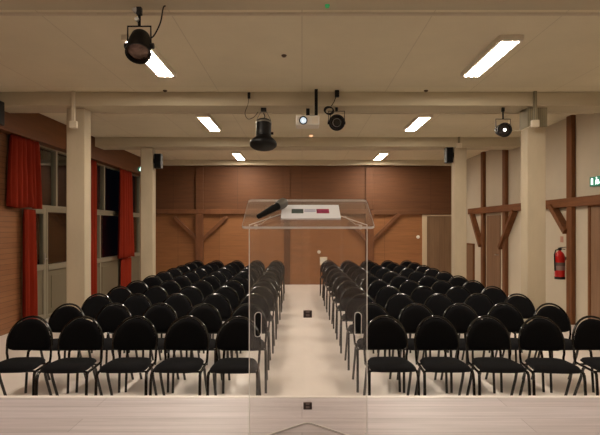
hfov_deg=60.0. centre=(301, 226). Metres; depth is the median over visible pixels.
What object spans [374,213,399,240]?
timber beam
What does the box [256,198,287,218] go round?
microphone
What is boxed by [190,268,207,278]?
chair
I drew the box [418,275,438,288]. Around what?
chair
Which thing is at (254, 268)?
chair
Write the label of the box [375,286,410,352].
chair
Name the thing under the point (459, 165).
column
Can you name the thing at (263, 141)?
floodlight
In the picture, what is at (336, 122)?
spotlight
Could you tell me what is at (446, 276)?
chair
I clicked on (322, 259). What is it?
box
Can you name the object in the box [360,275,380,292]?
chair
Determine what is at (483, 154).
column
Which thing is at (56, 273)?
window
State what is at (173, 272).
chair
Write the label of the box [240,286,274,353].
chair
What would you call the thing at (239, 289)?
chair
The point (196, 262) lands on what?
chair
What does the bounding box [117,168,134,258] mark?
curtain
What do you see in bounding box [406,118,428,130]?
diffuser
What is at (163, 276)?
chair
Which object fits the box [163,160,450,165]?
ceiling beam
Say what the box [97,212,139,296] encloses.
window
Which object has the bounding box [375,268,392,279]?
chair
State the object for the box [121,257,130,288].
curtain
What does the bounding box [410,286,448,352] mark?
chair
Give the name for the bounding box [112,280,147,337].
chair
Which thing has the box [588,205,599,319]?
door
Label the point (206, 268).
chair
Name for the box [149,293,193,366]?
chair
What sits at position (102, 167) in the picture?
window
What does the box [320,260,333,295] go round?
chair
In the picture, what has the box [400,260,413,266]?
chair
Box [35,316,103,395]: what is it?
chair
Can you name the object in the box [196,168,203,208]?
column
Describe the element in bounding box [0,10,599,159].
ceiling
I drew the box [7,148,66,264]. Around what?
wall
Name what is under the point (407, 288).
chair
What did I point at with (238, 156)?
diffuser
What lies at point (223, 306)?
chair
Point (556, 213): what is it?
timber beam
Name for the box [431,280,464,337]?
chair
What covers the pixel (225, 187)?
wall
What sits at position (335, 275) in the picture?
chair
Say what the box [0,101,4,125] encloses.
wall speaker
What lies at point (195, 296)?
chair
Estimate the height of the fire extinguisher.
0.581 m
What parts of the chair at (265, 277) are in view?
frame, backrest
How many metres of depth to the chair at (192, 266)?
12.48 m
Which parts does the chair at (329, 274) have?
leg, backrest, frame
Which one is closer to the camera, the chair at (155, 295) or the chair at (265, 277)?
the chair at (155, 295)
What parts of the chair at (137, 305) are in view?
leg, frame, backrest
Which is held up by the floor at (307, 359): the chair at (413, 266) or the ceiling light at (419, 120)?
the chair at (413, 266)
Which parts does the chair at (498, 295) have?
frame, backrest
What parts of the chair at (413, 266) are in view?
backrest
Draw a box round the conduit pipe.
[0,12,599,15]
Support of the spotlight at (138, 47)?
hanging from the ceiling beam at (4, 4)
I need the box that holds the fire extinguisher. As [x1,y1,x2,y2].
[554,247,565,279]
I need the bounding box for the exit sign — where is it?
[590,176,599,186]
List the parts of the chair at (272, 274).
backrest, frame, leg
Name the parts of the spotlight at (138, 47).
cord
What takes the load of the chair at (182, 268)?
on the floor at (307, 359)
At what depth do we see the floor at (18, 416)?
2.88 m
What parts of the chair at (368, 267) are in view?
backrest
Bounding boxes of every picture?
[292,209,302,212]
[316,209,328,212]
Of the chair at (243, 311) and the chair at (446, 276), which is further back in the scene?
the chair at (446, 276)
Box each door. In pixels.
[22,208,47,320]
[422,215,450,273]
[487,215,500,288]
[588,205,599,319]
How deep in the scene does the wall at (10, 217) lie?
8.36 m
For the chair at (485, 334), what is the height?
0.856 m
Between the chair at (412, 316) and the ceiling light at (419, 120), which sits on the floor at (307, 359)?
the chair at (412, 316)
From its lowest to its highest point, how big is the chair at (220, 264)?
0.856 m
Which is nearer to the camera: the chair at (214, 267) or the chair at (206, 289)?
the chair at (206, 289)
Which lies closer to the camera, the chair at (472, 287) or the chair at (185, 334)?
the chair at (185, 334)
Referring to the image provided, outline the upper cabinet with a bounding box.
[467,243,474,281]
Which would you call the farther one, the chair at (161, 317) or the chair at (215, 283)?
the chair at (215, 283)
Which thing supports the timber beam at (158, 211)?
on the column at (198, 217)
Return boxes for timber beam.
[156,209,369,213]
[173,216,194,238]
[203,216,227,240]
[348,221,365,240]
[370,210,450,214]
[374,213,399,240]
[468,203,520,214]
[469,213,480,246]
[497,210,517,248]
[546,194,599,208]
[548,204,566,233]
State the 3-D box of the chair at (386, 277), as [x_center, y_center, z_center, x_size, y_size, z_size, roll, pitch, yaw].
[1.713,1.278,9.757,0.462,0.856,0.515,0,0,1]
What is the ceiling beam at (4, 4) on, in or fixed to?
attached to the ceiling
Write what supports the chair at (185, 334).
on the floor at (307, 359)
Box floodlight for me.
[245,92,276,150]
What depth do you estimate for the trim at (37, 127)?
9.42 m
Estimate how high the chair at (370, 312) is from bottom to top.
0.856 m
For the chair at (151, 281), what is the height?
0.856 m
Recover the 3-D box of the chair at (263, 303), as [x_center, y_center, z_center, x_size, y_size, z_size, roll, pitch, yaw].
[-0.616,1.278,6.422,0.462,0.856,0.515,0,0,0]
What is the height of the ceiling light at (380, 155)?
0.057 m
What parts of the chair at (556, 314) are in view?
leg, frame, backrest, seat, leg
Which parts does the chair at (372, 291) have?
frame, backrest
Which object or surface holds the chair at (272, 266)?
on the floor at (307, 359)
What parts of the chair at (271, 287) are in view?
frame, backrest, leg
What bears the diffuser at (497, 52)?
attached to the ceiling light at (502, 45)
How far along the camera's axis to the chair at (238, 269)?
12.44 m
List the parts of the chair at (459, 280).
frame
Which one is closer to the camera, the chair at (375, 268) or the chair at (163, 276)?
the chair at (163, 276)
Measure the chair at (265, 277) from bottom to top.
0.856 m
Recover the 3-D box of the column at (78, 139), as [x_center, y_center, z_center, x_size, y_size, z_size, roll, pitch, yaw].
[-3.325,-0.025,7.750,0.270,3.450,0.240,0,0,0]
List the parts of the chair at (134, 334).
leg, leg, seat, seat frame, backrest, frame, leg, leg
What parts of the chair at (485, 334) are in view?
leg, leg, frame, backrest, seat frame, seat, leg, leg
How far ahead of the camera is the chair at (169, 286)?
8.27 m
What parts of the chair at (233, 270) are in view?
backrest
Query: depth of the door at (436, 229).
15.32 m
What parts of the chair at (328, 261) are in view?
backrest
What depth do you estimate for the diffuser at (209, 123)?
9.60 m
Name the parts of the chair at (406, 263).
backrest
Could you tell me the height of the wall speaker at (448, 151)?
0.340 m
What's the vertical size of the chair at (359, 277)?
0.856 m
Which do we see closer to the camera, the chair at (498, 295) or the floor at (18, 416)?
the floor at (18, 416)
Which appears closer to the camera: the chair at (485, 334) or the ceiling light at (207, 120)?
the chair at (485, 334)
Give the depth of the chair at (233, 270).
11.61 m
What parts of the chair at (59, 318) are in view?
leg, leg, seat, backrest, frame, leg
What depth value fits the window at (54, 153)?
9.92 m
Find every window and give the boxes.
[7,135,66,209]
[46,209,66,317]
[97,163,139,214]
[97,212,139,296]
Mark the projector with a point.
(307, 121)
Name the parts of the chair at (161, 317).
leg, leg, seat, backrest, frame, leg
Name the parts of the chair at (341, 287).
leg, backrest, frame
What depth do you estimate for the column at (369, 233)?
15.23 m
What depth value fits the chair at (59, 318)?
5.74 m
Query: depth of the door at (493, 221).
12.82 m
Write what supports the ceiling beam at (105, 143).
attached to the ceiling
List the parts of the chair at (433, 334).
leg, leg, backrest, frame, seat frame, seat, leg, leg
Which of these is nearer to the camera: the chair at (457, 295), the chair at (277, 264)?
the chair at (457, 295)
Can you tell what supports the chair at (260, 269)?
on the floor at (307, 359)
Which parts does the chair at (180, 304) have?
backrest, frame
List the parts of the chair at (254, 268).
backrest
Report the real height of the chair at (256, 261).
0.856 m
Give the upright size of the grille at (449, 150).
0.310 m
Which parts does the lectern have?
square plate, square plate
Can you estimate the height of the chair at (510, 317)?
0.856 m
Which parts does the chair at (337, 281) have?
backrest, frame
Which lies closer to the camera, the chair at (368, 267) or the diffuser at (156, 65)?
the diffuser at (156, 65)
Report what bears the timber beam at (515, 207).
attached to the wall at (587, 125)
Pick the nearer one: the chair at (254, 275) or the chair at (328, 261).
the chair at (254, 275)
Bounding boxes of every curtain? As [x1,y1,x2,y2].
[6,134,41,208]
[22,209,37,320]
[91,160,96,296]
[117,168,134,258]
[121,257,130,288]
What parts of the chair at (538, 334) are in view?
leg, leg, frame, backrest, seat frame, seat, leg, leg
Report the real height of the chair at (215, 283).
0.856 m
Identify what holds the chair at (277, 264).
on the floor at (307, 359)
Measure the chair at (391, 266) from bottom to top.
0.856 m
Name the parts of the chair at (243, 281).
frame, backrest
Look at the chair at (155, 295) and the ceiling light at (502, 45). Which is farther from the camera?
the chair at (155, 295)
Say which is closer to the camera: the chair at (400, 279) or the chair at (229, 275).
the chair at (400, 279)
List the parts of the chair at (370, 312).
leg, leg, seat, backrest, frame, leg, leg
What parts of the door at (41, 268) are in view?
infill panel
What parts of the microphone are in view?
handle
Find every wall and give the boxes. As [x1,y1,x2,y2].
[0,133,140,335]
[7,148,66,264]
[156,166,450,284]
[467,113,599,324]
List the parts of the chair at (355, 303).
leg, leg, seat, backrest, frame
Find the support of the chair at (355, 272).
on the floor at (307, 359)
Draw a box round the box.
[320,257,326,264]
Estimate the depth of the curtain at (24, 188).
8.56 m
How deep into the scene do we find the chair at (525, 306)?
6.62 m
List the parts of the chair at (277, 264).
backrest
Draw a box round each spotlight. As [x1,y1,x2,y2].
[124,5,165,63]
[324,90,345,130]
[494,107,530,136]
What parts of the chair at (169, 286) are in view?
frame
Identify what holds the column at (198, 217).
on the floor at (307, 359)
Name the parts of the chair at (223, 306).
backrest, frame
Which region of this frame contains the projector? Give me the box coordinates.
[296,89,318,128]
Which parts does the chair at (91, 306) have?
backrest, frame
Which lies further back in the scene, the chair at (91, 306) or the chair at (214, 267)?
the chair at (214, 267)
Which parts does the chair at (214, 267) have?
backrest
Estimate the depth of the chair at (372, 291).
8.29 m
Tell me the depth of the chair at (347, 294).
7.42 m
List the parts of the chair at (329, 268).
backrest, frame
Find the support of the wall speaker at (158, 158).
attached to the column at (148, 172)
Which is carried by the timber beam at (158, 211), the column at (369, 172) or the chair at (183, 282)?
the column at (369, 172)
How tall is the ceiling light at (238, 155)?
0.057 m
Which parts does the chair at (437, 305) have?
backrest, frame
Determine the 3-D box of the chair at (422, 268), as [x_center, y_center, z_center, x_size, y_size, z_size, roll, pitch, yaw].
[2.722,1.278,11.410,0.462,0.856,0.515,0,0,-1]
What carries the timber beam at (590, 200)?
attached to the wall at (587, 125)
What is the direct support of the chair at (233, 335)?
on the floor at (307, 359)
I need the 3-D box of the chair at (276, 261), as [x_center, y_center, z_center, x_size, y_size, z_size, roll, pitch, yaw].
[-0.661,1.278,13.096,0.462,0.856,0.515,0,0,2]
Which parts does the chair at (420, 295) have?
backrest, frame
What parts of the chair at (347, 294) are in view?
leg, seat, frame, backrest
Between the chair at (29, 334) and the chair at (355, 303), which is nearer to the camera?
the chair at (29, 334)
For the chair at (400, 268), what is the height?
0.856 m
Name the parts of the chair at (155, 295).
frame, backrest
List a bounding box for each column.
[67,108,90,320]
[141,147,155,280]
[195,214,202,261]
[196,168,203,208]
[365,168,373,208]
[365,214,373,261]
[451,147,466,278]
[481,152,485,287]
[502,150,507,296]
[520,107,546,323]
[566,115,575,324]
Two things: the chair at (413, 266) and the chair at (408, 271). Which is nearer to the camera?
the chair at (408, 271)
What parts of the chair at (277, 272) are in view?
frame, backrest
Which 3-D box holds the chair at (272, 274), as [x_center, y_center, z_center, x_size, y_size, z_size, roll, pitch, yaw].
[-0.627,1.278,9.749,0.462,0.856,0.515,0,0,-1]
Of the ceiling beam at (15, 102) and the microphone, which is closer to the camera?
the microphone
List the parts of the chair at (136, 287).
backrest, frame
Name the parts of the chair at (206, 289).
frame, backrest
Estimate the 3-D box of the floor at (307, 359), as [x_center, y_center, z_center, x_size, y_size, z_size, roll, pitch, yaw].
[0.025,1.760,6.250,9.750,0.120,18.500,0,0,0]
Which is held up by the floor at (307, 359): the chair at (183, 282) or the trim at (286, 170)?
the chair at (183, 282)
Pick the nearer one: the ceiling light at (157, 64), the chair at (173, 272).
the ceiling light at (157, 64)
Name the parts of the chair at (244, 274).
frame, backrest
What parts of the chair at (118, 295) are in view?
frame, backrest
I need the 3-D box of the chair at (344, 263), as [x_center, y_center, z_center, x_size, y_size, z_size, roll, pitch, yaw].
[1.177,1.278,13.100,0.462,0.856,0.515,0,0,0]
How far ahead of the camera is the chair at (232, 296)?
7.42 m
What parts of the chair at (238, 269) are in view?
backrest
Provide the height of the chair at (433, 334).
0.856 m
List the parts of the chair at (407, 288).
frame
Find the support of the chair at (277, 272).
on the floor at (307, 359)
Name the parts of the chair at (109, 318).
leg, leg, seat, backrest, frame, leg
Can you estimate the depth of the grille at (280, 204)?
2.63 m
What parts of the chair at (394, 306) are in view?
backrest, frame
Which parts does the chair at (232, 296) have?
backrest, frame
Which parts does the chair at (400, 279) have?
frame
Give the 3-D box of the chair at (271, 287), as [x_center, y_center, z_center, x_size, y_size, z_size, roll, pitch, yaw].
[-0.616,1.278,8.098,0.462,0.856,0.515,0,0,-2]
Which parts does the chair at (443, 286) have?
backrest, frame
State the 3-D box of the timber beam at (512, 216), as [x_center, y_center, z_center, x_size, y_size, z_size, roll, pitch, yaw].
[4.680,0.071,11.856,0.130,0.910,0.874,0,0,0]
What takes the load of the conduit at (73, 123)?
attached to the ceiling
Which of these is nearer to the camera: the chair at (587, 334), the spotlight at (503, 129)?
the chair at (587, 334)
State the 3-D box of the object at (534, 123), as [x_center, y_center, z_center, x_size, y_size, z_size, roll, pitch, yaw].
[3.347,-1.692,7.468,0.110,0.516,0.065,0,0,0]
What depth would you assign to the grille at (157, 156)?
11.40 m
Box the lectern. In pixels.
[242,199,373,434]
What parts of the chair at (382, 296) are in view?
backrest, frame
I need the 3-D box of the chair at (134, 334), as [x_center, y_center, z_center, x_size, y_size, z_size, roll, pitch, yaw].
[-1.578,1.278,4.742,0.462,0.856,0.515,0,0,-1]
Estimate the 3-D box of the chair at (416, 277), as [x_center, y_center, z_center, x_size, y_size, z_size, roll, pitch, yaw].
[2.218,1.278,9.765,0.462,0.856,0.515,0,0,0]
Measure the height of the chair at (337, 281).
0.856 m
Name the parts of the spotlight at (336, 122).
coiled cord, ceiling plate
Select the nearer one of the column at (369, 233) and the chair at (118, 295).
the chair at (118, 295)
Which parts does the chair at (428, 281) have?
frame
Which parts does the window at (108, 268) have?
infill panel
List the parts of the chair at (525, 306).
leg, frame, backrest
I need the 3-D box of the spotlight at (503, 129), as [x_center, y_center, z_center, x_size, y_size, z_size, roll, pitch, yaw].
[3.101,-1.528,7.626,0.547,0.443,0.252,0,0,10]
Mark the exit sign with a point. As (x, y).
(594, 181)
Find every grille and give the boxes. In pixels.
[155,154,159,166]
[275,198,287,209]
[447,148,452,161]
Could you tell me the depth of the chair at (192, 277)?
9.94 m
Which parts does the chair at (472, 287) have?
frame, backrest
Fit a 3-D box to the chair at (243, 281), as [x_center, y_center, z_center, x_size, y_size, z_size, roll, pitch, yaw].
[-1.121,1.278,8.905,0.462,0.856,0.515,0,0,1]
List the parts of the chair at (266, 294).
backrest, frame, leg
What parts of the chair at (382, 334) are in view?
leg, leg, frame, backrest, seat frame, seat, leg, leg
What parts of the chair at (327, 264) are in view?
backrest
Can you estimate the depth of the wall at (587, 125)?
9.82 m
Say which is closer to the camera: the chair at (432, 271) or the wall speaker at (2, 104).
the wall speaker at (2, 104)
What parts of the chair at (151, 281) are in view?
frame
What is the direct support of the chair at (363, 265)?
on the floor at (307, 359)
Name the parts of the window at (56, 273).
infill panel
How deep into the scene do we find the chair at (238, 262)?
13.29 m
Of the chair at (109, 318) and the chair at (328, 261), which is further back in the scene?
the chair at (328, 261)
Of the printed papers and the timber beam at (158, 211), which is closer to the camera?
the printed papers
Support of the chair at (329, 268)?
on the floor at (307, 359)
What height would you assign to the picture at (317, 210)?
0.024 m
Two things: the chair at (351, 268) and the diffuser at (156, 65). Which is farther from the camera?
the chair at (351, 268)
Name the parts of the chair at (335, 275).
backrest, frame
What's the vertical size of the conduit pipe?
0.026 m
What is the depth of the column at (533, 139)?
7.63 m
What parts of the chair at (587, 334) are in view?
leg, frame, seat frame, backrest, seat, leg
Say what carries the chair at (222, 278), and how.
on the floor at (307, 359)
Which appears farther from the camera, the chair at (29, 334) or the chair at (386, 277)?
the chair at (386, 277)
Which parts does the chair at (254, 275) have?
backrest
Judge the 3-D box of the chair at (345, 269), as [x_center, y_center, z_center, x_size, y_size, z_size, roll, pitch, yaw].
[1.193,1.278,12.259,0.462,0.856,0.515,0,0,-2]
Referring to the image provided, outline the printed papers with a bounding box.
[281,205,340,219]
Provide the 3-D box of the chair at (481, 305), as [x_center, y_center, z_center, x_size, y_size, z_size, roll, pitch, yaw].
[2.256,1.278,6.433,0.462,0.856,0.515,0,0,0]
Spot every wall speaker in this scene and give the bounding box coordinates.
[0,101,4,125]
[153,154,162,168]
[444,147,453,162]
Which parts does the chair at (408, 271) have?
backrest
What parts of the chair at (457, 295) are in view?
frame, backrest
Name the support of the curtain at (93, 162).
hanging from the wall at (10, 217)
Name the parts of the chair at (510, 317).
leg, frame, backrest, seat, leg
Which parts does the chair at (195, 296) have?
frame, backrest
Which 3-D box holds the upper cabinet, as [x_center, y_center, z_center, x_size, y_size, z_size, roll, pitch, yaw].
[4.725,1.080,14.620,0.050,1.240,0.660,0,0,0]
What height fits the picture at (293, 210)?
0.024 m
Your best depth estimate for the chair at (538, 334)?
4.89 m
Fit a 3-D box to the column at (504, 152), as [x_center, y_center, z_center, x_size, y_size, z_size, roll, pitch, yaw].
[4.710,-0.125,12.052,0.080,3.650,0.181,0,0,0]
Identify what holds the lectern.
on the floor at (18, 416)
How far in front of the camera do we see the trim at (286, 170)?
15.32 m
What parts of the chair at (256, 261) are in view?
backrest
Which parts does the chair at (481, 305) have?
backrest, frame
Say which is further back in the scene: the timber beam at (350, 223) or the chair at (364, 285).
the timber beam at (350, 223)
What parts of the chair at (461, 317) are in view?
leg, frame, backrest, seat, leg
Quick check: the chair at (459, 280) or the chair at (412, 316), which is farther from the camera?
the chair at (459, 280)
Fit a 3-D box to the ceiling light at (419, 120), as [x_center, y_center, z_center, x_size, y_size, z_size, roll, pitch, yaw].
[2.130,-1.921,9.620,0.250,0.057,1.320,0,0,0]
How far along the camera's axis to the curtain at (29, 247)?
8.85 m
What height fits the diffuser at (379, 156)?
0.002 m
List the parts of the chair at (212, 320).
leg, leg, seat, frame, backrest, leg, leg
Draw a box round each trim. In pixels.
[0,111,140,175]
[0,396,599,397]
[284,168,289,284]
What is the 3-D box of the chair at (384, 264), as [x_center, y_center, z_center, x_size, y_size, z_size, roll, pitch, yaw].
[2.195,1.278,13.079,0.462,0.856,0.515,0,0,1]
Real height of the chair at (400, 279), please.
0.856 m
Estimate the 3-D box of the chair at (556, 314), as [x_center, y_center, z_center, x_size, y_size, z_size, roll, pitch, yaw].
[2.773,1.278,5.586,0.462,0.856,0.515,0,0,-1]
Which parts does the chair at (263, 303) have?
backrest, frame, leg, leg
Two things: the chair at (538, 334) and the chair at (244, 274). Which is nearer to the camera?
the chair at (538, 334)
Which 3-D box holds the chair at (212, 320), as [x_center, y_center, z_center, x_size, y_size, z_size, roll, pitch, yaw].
[-1.100,1.278,5.565,0.462,0.856,0.515,0,0,1]
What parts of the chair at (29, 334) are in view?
leg, seat, backrest, frame, leg, seat frame, leg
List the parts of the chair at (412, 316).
leg, backrest, frame, seat, leg, leg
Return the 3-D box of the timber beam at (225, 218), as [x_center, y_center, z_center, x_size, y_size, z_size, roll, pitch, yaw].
[-2.573,0.044,15.290,0.798,0.745,0.100,0,0,0]
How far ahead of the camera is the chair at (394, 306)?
6.61 m
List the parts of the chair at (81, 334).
leg, leg, seat, seat frame, backrest, frame, leg, leg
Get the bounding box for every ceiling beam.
[0,0,599,9]
[0,92,599,112]
[95,137,519,149]
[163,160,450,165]
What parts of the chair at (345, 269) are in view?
backrest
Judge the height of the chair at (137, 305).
0.856 m
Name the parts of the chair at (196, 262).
backrest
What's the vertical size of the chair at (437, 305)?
0.856 m
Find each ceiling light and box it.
[121,35,176,76]
[196,114,221,130]
[231,152,245,159]
[373,152,388,159]
[403,114,432,130]
[460,35,523,76]
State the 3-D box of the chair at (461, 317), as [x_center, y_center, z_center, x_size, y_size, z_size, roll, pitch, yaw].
[1.754,1.278,5.567,0.462,0.856,0.515,0,0,1]
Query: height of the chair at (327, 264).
0.856 m
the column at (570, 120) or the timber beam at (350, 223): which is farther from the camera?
the timber beam at (350, 223)
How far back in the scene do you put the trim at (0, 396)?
3.21 m
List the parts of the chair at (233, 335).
leg, leg, seat frame, seat, backrest, frame, leg, leg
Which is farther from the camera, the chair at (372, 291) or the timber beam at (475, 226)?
the timber beam at (475, 226)
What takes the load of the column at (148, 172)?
on the floor at (307, 359)
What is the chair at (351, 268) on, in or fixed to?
on the floor at (307, 359)
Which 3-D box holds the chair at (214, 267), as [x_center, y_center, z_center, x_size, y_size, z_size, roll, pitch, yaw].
[-2.178,1.278,12.273,0.462,0.856,0.515,0,0,1]
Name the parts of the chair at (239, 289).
frame, backrest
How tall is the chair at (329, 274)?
0.856 m
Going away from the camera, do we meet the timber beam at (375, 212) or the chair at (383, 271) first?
the chair at (383, 271)
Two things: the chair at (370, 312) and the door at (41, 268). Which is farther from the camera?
the door at (41, 268)
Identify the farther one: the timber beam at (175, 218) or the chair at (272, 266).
the timber beam at (175, 218)
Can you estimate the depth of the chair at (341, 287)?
8.28 m
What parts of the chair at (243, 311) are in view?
leg, leg, backrest, frame, seat, leg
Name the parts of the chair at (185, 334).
leg, leg, seat, seat frame, backrest, frame, leg, leg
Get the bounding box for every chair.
[0,315,52,395]
[24,303,85,393]
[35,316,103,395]
[64,293,112,367]
[75,303,133,392]
[91,286,131,352]
[94,316,157,395]
[105,293,153,363]
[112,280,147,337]
[125,303,178,392]
[129,286,167,352]
[141,275,161,288]
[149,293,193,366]
[149,316,208,395]
[156,271,172,283]
[159,280,180,297]
[166,268,182,277]
[166,286,203,352]
[172,275,191,288]
[172,303,221,392]
[176,265,190,273]
[183,271,200,283]
[185,262,197,270]
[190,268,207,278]
[190,280,213,338]
[190,293,231,357]
[191,260,203,267]
[199,265,213,274]
[201,275,220,290]
[203,286,239,353]
[206,262,219,271]
[206,316,260,395]
[209,271,226,285]
[210,260,223,267]
[212,280,244,338]
[216,268,232,280]
[220,265,236,276]
[222,303,267,393]
[225,262,240,272]
[226,275,248,323]
[231,260,244,269]
[231,293,270,369]
[232,271,253,311]
[239,268,257,289]
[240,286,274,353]
[244,265,259,283]
[248,262,262,275]
[250,260,264,271]
[251,280,276,339]
[255,275,278,323]
[259,271,280,319]
[263,268,281,311]
[265,265,282,302]
[268,262,283,300]
[269,260,284,293]
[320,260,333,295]
[322,262,337,300]
[324,265,340,305]
[326,268,345,311]
[328,271,349,319]
[331,275,352,328]
[335,280,360,339]
[339,286,373,353]
[340,260,353,269]
[343,262,356,272]
[344,293,385,369]
[346,265,362,276]
[350,268,366,281]
[352,303,400,392]
[355,271,372,285]
[360,260,373,268]
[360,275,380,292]
[363,315,419,395]
[365,262,377,271]
[367,280,389,309]
[369,265,383,275]
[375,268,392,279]
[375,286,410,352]
[380,260,393,267]
[381,271,398,283]
[385,293,426,357]
[386,262,398,270]
[389,275,408,289]
[393,265,406,274]
[396,303,447,392]
[398,280,420,296]
[399,268,416,277]
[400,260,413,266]
[407,262,420,269]
[407,271,425,283]
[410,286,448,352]
[414,315,475,395]
[415,265,429,273]
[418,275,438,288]
[422,293,466,363]
[424,268,439,277]
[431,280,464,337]
[434,271,452,280]
[440,303,495,392]
[445,286,480,319]
[448,275,468,286]
[461,280,484,334]
[461,293,508,365]
[465,316,530,395]
[480,286,522,352]
[485,303,544,392]
[502,293,552,361]
[518,316,586,395]
[531,303,594,392]
[572,315,599,395]
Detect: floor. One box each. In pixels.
[0,285,599,395]
[0,398,599,434]
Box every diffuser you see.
[147,51,171,75]
[199,118,218,130]
[233,154,243,159]
[375,154,386,159]
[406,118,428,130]
[465,42,517,75]
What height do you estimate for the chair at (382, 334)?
0.856 m
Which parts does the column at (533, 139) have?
head panel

